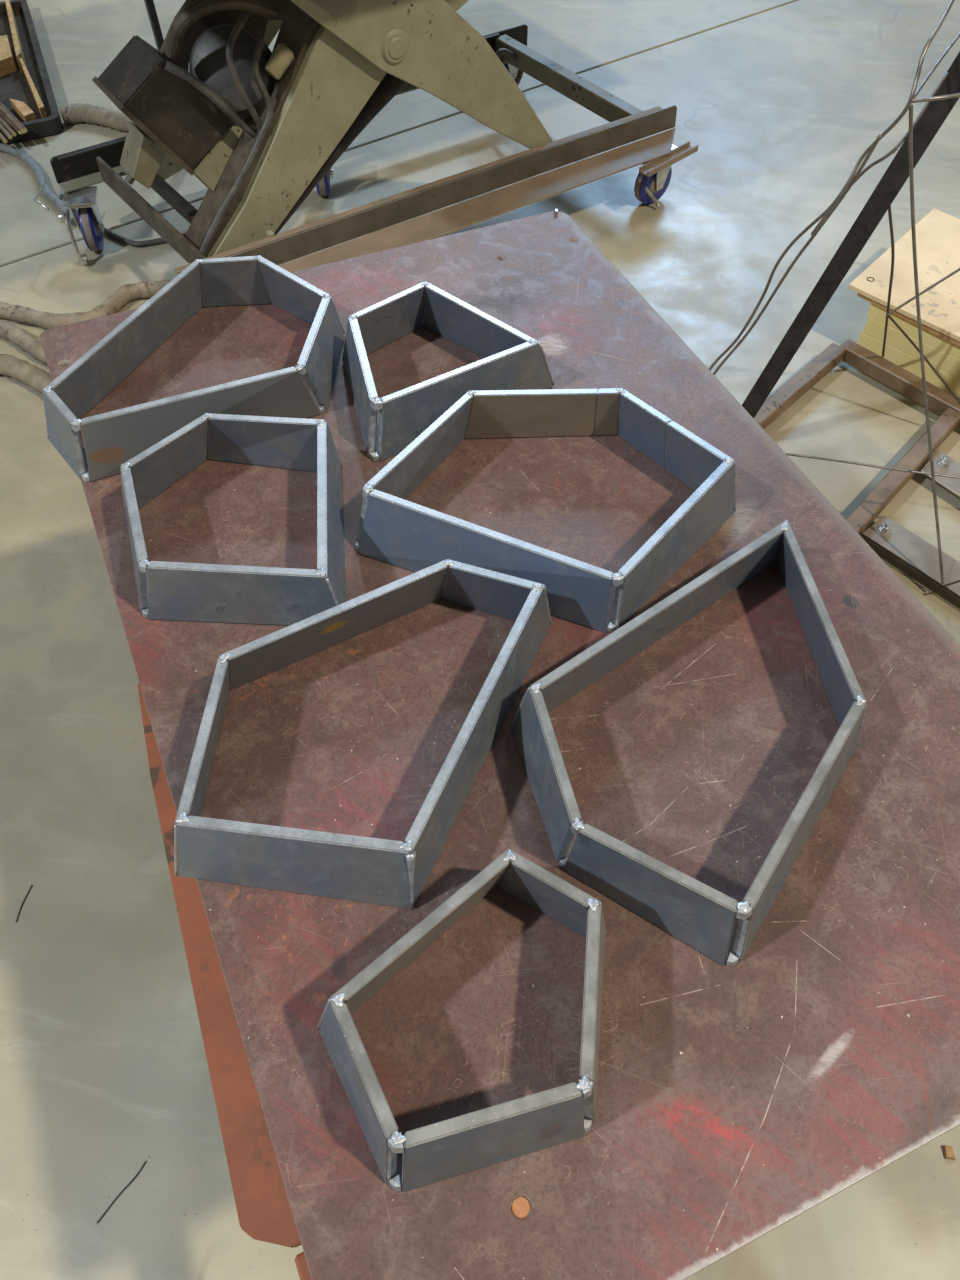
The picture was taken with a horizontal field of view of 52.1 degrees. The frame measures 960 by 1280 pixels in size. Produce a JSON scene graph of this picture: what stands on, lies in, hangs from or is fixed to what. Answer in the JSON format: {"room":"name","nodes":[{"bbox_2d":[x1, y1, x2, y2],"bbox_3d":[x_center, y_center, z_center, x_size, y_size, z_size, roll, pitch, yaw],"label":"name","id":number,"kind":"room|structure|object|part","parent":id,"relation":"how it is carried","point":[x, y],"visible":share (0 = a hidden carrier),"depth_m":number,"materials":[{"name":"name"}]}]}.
{"room":"workspace","nodes":[
{"label":"workspace","id":0,"kind":"room"},
{"bbox_2d":[0,0,959,1279],"bbox_3d":[-0.025,-2.922,4.319,28.000,0.230,27.000,-19,56,-15],"label":"floor","id":1,"kind":"structure","parent":0,"point":[104,1070],"depth_m":2.31,"materials":[{"name":"concrete"}]},
{"bbox_2d":[15,885,32,921],"bbox_3d":[-0.768,0.443,1.653,0.004,0.002,0.066,7,53,4],"label":"wire piece","id":2,"kind":"object","parent":1,"relation":"on","point":[31,885],"visible":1,"depth_m":1.65,"materials":[{"name":"metal"}]},
{"bbox_2d":[0,354,51,393],"bbox_3d":[-1.125,-0.647,2.430,0.329,0.056,0.096,21,56,14],"label":"hose","id":3,"kind":"object","parent":1,"relation":"on","point":[30,375],"visible":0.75,"depth_m":2.42,"materials":[{"name":"beige fabric"}]},
{"bbox_2d":[0,0,62,143],"bbox_3d":[-1.761,-1.956,3.395,0.544,0.046,1.018,-19,56,-15],"label":"tray","id":4,"kind":"object","parent":1,"relation":"on","point":[15,86],"visible":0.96,"depth_m":3.38,"materials":[{"name":"black paint"}]},
{"bbox_2d":[0,133,7,143],"bbox_3d":[-1.561,-1.645,3.127,0.013,0.013,0.289,-30,59,-21],"label":"rod","id":5,"kind":"object","parent":4,"relation":"on","point":[2,137],"visible":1,"depth_m":3.06,"materials":[{"name":"brown wood"}]},
{"bbox_2d":[0,124,12,139],"bbox_3d":[-1.553,-1.663,3.141,0.013,0.013,0.286,-31,59,-21],"label":"rod","id":6,"kind":"object","parent":4,"relation":"on","point":[2,128],"visible":1,"depth_m":3.08,"materials":[{"name":"brown wood"}]},
{"bbox_2d":[0,117,15,136],"bbox_3d":[-1.551,-1.682,3.155,0.013,0.013,0.298,-31,60,-22],"label":"rod","id":7,"kind":"object","parent":4,"relation":"on","point":[2,121],"visible":1,"depth_m":3.10,"materials":[{"name":"brown wood"}]},
{"bbox_2d":[0,35,16,76],"bbox_3d":[-1.679,-2.044,3.449,0.086,0.049,0.235,-13,55,-10],"label":"timber offcut","id":8,"kind":"object","parent":4,"relation":"in","point":[7,62],"visible":1,"depth_m":3.42,"materials":[{"name":"beige wood"}]},
{"bbox_2d":[0,111,21,134],"bbox_3d":[-1.539,-1.693,3.163,0.013,0.013,0.303,-32,60,-22],"label":"rod","id":9,"kind":"object","parent":4,"relation":"on","point":[1,113],"visible":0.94,"depth_m":3.12,"materials":[{"name":"brown wood"}]},
{"bbox_2d":[0,105,25,133],"bbox_3d":[-1.521,-1.689,3.143,0.013,0.013,0.316,-31,60,-22],"label":"rod","id":10,"kind":"object","parent":9,"relation":"on","point":[2,109],"visible":1,"depth_m":3.10,"materials":[{"name":"brown wood"}]},
{"bbox_2d":[0,102,26,132],"bbox_3d":[-1.530,-1.710,3.176,0.013,0.013,0.320,-31,60,-22],"label":"rod","id":11,"kind":"object","parent":4,"relation":"on","point":[1,104],"visible":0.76,"depth_m":3.14,"materials":[{"name":"brown wood"}]},
{"bbox_2d":[5,0,26,74],"bbox_3d":[-1.676,-2.188,3.547,0.019,0.062,0.528,-16,55,-13],"label":"timber offcut","id":12,"kind":"object","parent":4,"relation":"in","point":[15,35],"visible":0.85,"depth_m":3.49,"materials":[{"name":"beige wood"}]},
{"bbox_2d":[9,98,35,121],"bbox_3d":[-1.503,-1.744,3.238,0.036,0.032,0.146,-28,59,-20],"label":"timber offcut","id":13,"kind":"object","parent":4,"relation":"in","point":[26,114],"visible":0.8,"depth_m":3.21,"materials":[{"name":"beige wood"}]},
{"bbox_2d":[19,58,46,117],"bbox_3d":[-1.507,-1.862,3.317,0.017,0.047,0.409,-20,56,-15],"label":"timber offcut","id":14,"kind":"object","parent":4,"relation":"in","point":[36,96],"visible":0.8,"depth_m":3.26,"materials":[{"name":"beige wood"}]},
{"bbox_2d":[0,320,64,366],"bbox_3d":[-1.169,-0.761,2.519,0.336,0.048,0.088,21,56,14],"label":"hose","id":15,"kind":"object","parent":1,"relation":"on","point":[19,337],"visible":0.7,"depth_m":2.50,"materials":[{"name":"beige fabric"}]},
{"bbox_2d":[0,143,76,225],"bbox_3d":[-1.359,-1.416,3.016,0.084,0.026,0.594,-35,61,-24],"label":"cable","id":16,"kind":"object","parent":1,"relation":"on","point":[6,148],"visible":0.88,"depth_m":3.02,"materials":[{"name":"grey rubber"}]},
{"bbox_2d":[0,280,171,328],"bbox_3d":[-1.031,-0.885,2.614,0.603,0.045,0.157,-8,54,-7],"label":"hose","id":17,"kind":"object","parent":1,"relation":"on","point":[126,293],"visible":0.75,"depth_m":2.58,"materials":[{"name":"beige fabric"}]},
{"bbox_2d":[59,103,135,131],"bbox_3d":[-1.153,-1.676,3.194,0.476,0.061,0.093,17,55,11],"label":"hose","id":18,"kind":"object","parent":1,"relation":"on","point":[74,113],"visible":0.59,"depth_m":3.20,"materials":[{"name":"grey fabric"}]},
{"bbox_2d":[96,1161,146,1222],"bbox_3d":[-0.510,0.786,1.401,0.005,0.002,0.094,29,58,19],"label":"wire piece","id":19,"kind":"object","parent":1,"relation":"on","point":[126,1186],"visible":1,"depth_m":1.40,"materials":[{"name":"metal"}]},
{"bbox_2d":[103,227,184,246],"bbox_3d":[-0.970,-1.157,2.834,0.263,0.016,0.075,5,53,3],"label":"hose","id":20,"kind":"object","parent":1,"relation":"on","point":[108,232],"visible":0.81,"depth_m":2.82,"materials":[{"name":"black rubber"}]},
{"bbox_2d":[144,0,163,49],"bbox_3d":[-0.931,-1.786,2.781,0.055,0.847,0.045,-19,56,-15],"label":"steel post","id":21,"kind":"object","parent":1,"relation":"on","point":[150,7],"visible":0.28,"depth_m":2.79,"materials":[{"name":"black metal"}]},
{"bbox_2d":[50,0,698,274],"bbox_3d":[-0.223,-1.710,2.600,1.976,1.070,1.270,-28,59,-20],"label":"machine","id":22,"kind":"object","parent":1,"relation":"on","point":[261,128],"visible":0.91,"depth_m":2.40,"materials":[{"name":"metal"}]},
{"bbox_2d":[34,177,48,209],"bbox_3d":[-1.200,-1.219,2.688,0.039,0.006,0.168,-12,54,-10],"label":"wire hook","id":23,"kind":"object","parent":22,"relation":"attached to","point":[46,178],"visible":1,"depth_m":2.68,"materials":[{"name":"metal"}]},
{"bbox_3d":[-1.123,-1.109,2.717,0.038,0.137,0.069,-19,56,-15],"label":"brake lever","id":24,"kind":"part","parent":22,"relation":"part of","materials":[{"name":"metal"}]},
{"bbox_3d":[-0.613,-1.563,2.608,0.767,0.518,0.020,-28,59,-20],"label":"scissor arm","id":25,"kind":"part","parent":22,"relation":"part of","materials":[{"name":"paint"}]},
{"bbox_3d":[-0.549,-1.482,2.445,0.520,0.282,0.020,-28,59,-20],"label":"plate","id":26,"kind":"part","parent":22,"relation":"part of","materials":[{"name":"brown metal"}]},
{"bbox_3d":[-0.588,-1.348,2.370,0.212,0.278,0.289,-5,54,-4],"label":"motor","id":27,"kind":"part","parent":22,"relation":"part of","materials":[{"name":"grey paint"}]},
{"bbox_3d":[-0.503,-1.628,2.947,1.588,0.070,0.008,-28,59,-20],"label":"rail","id":28,"kind":"part","parent":22,"relation":"part of","materials":[{"name":"metal"}]},
{"bbox_3d":[-0.402,-1.440,2.010,0.431,0.379,0.022,-28,59,-20],"label":"scissor arm","id":29,"kind":"part","parent":22,"relation":"part of","materials":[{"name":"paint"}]},
{"bbox_3d":[-0.351,-1.251,2.379,0.759,0.518,0.155,-19,56,-15],"label":"scissor arm","id":30,"kind":"part","parent":22,"relation":"part of","materials":[{"name":"paint"}]},
{"bbox_2d":[381,29,408,64],"bbox_3d":[-0.196,-1.382,2.293,0.076,0.076,0.008,-28,59,-20],"label":"washer","id":31,"kind":"object","parent":22,"relation":"in","point":[394,42],"depth_m":2.29,"materials":[{"name":"paint"}]},
{"bbox_3d":[-0.111,-1.382,2.422,0.748,0.526,0.153,-19,56,-15],"label":"scissor arm","id":32,"kind":"part","parent":22,"relation":"part of","materials":[{"name":"paint"}]},
{"bbox_3d":[-0.070,-1.200,2.631,1.568,0.065,0.008,-28,59,-20],"label":"rail","id":33,"kind":"part","parent":22,"relation":"part of","materials":[{"name":"metal"}]},
{"bbox_3d":[0.087,-1.808,3.132,0.115,0.140,0.055,-9,54,-8],"label":"steel handle","id":34,"kind":"part","parent":22,"relation":"part of","materials":[{"name":"silver metal"}]},
{"bbox_3d":[0.504,-1.336,2.930,0.069,0.095,0.042,33,59,21],"label":"brake lever","id":35,"kind":"part","parent":22,"relation":"part of","materials":[{"name":"metal"}]},
{"bbox_2d":[40,209,959,1279],"bbox_3d":[0.030,0.255,1.288,0.820,0.823,1.412,-19,56,-15],"label":"work table","id":36,"kind":"object","parent":1,"relation":"on","point":[732,1103],"visible":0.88,"depth_m":0.87,"materials":[{"name":"red paint"}]},
{"bbox_2d":[42,255,344,481],"bbox_3d":[-0.346,-0.352,1.184,0.381,0.072,0.281,-19,56,-15],"label":"frame","id":37,"kind":"object","parent":36,"relation":"on","point":[111,439],"visible":1,"depth_m":1.14,"materials":[{"name":"metal"}]},
{"bbox_3d":[-0.268,0.243,1.070,0.173,0.012,0.747,-19,56,-15],"label":"plate","id":38,"kind":"part","parent":36,"relation":"part of","materials":[{"name":"red metal"}]},
{"bbox_2d":[120,413,345,624],"bbox_3d":[-0.257,-0.136,1.025,0.262,0.072,0.242,3,53,1],"label":"frame","id":39,"kind":"object","parent":36,"relation":"on","point":[180,591],"visible":0.96,"depth_m":0.98,"materials":[{"name":"metal"}]},
{"bbox_2d":[174,559,551,908],"bbox_3d":[-0.122,0.058,0.882,0.264,0.072,0.376,19,55,13],"label":"frame","id":40,"kind":"object","parent":36,"relation":"on","point":[318,863],"visible":1,"depth_m":0.83,"materials":[{"name":"metal"}]},
{"bbox_2d":[342,281,554,460],"bbox_3d":[-0.069,-0.344,1.183,0.255,0.072,0.201,-28,58,-20],"label":"frame","id":41,"kind":"object","parent":36,"relation":"on","point":[513,360],"visible":1,"depth_m":1.16,"materials":[{"name":"metal"}]},
{"bbox_2d":[316,849,606,1191],"bbox_3d":[0.002,0.268,0.724,0.237,0.079,0.209,-19,56,-15],"label":"frame","id":42,"kind":"object","parent":36,"relation":"on","point":[436,1152],"visible":1,"depth_m":0.69,"materials":[{"name":"metal"}]},
{"bbox_2d":[355,388,735,631],"bbox_3d":[0.086,-0.158,1.046,0.326,0.072,0.324,27,57,18],"label":"frame","id":43,"kind":"object","parent":36,"relation":"on","point":[393,529],"visible":1,"depth_m":1.02,"materials":[{"name":"metal"}]},
{"bbox_2d":[510,520,866,966],"bbox_3d":[0.240,0.073,0.876,0.421,0.072,0.283,-31,60,-22],"label":"frame","id":44,"kind":"object","parent":36,"relation":"on","point":[690,910],"visible":1,"depth_m":0.83,"materials":[{"name":"metal"}]},
{"bbox_2d":[709,0,959,604],"bbox_3d":[0.899,-0.654,1.852,0.737,1.011,0.772,-37,62,-25],"label":"metal stand","id":45,"kind":"object","parent":1,"relation":"on","point":[932,562],"visible":0.94,"depth_m":2.09,"materials":[{"name":"brown metal"}]},
{"bbox_3d":[0.536,-0.622,1.806,0.043,0.742,0.290,-19,56,-15],"label":"rod","id":46,"kind":"part","parent":45,"relation":"part of","materials":[{"name":"metal"}]},
{"bbox_3d":[0.610,-0.706,1.831,0.132,0.923,0.322,-19,56,-15],"label":"rod","id":47,"kind":"part","parent":45,"relation":"part of","materials":[{"name":"metal"}]},
{"bbox_3d":[0.590,-0.712,1.572,0.012,0.218,0.141,-13,55,-10],"label":"rod","id":48,"kind":"part","parent":45,"relation":"part of","materials":[{"name":"metal"}]},
{"bbox_3d":[0.810,-0.359,2.026,0.387,0.005,0.007,9,54,6],"label":"rod","id":49,"kind":"part","parent":45,"relation":"part of","materials":[{"name":"metal"}]},
{"bbox_3d":[0.903,-0.768,2.168,0.025,0.539,0.345,37,61,24],"label":"rod","id":50,"kind":"part","parent":45,"relation":"part of","materials":[{"name":"metal"}]},
{"bbox_3d":[0.718,-0.862,1.558,0.008,0.056,0.310,28,58,19],"label":"rod","id":51,"kind":"part","parent":45,"relation":"part of","materials":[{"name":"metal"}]},
{"bbox_3d":[0.984,-0.770,2.161,0.186,0.085,0.008,-19,56,-15],"label":"rod","id":52,"kind":"part","parent":45,"relation":"part of","materials":[{"name":"metal"}]},
{"bbox_3d":[1.018,-0.630,2.238,0.239,0.194,0.008,17,55,11],"label":"rod","id":53,"kind":"part","parent":45,"relation":"part of","materials":[{"name":"metal"}]},
{"bbox_3d":[0.830,-0.497,1.780,0.389,0.873,0.132,25,57,16],"label":"rod","id":54,"kind":"part","parent":45,"relation":"part of","materials":[{"name":"metal"}]},
{"bbox_3d":[0.702,-0.883,1.502,0.222,0.021,0.151,-19,56,-15],"label":"rod","id":55,"kind":"part","parent":45,"relation":"part of","materials":[{"name":"metal"}]},
{"bbox_3d":[0.674,-0.794,1.441,0.084,0.011,0.013,-7,54,-6],"label":"rod","id":56,"kind":"part","parent":45,"relation":"part of","materials":[{"name":"metal"}]},
{"bbox_3d":[0.978,-0.120,2.013,0.043,0.043,0.004,11,54,7],"label":"rod","id":57,"kind":"part","parent":45,"relation":"part of","materials":[{"name":"metal"}]},
{"bbox_2d":[857,331,959,397],"bbox_3d":[1.327,-0.710,2.514,0.620,0.048,0.340,37,61,24],"label":"foam slab","id":58,"kind":"object","parent":1,"relation":"on","point":[907,362],"visible":0.24,"depth_m":2.50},
{"bbox_2d":[863,317,959,378],"bbox_3d":[1.331,-0.737,2.474,0.620,0.048,0.340,37,61,24],"label":"foam slab","id":59,"kind":"object","parent":58,"relation":"on","point":[939,359],"visible":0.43,"depth_m":2.47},
{"bbox_2d":[867,303,959,358],"bbox_3d":[1.326,-0.769,2.438,0.620,0.048,0.340,37,61,24],"label":"foam slab","id":60,"kind":"object","parent":59,"relation":"on","point":[875,312],"visible":0.29,"depth_m":2.44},
{"bbox_2d":[848,208,959,345],"bbox_3d":[1.300,-0.849,2.447,0.645,0.031,0.475,38,61,24],"label":"plywood panel","id":61,"kind":"object","parent":60,"relation":"on","point":[938,232],"visible":1,"depth_m":2.47,"materials":[{"name":"beige wood"}]},
{"bbox_2d":[942,1145,955,1159],"bbox_3d":[0.689,0.751,1.441,0.016,0.008,0.019,2,53,1],"label":"flake","id":62,"kind":"object","parent":1,"relation":"on","point":[948,1152],"visible":1,"depth_m":1.44,"materials":[{"name":"wood"}]}
]}

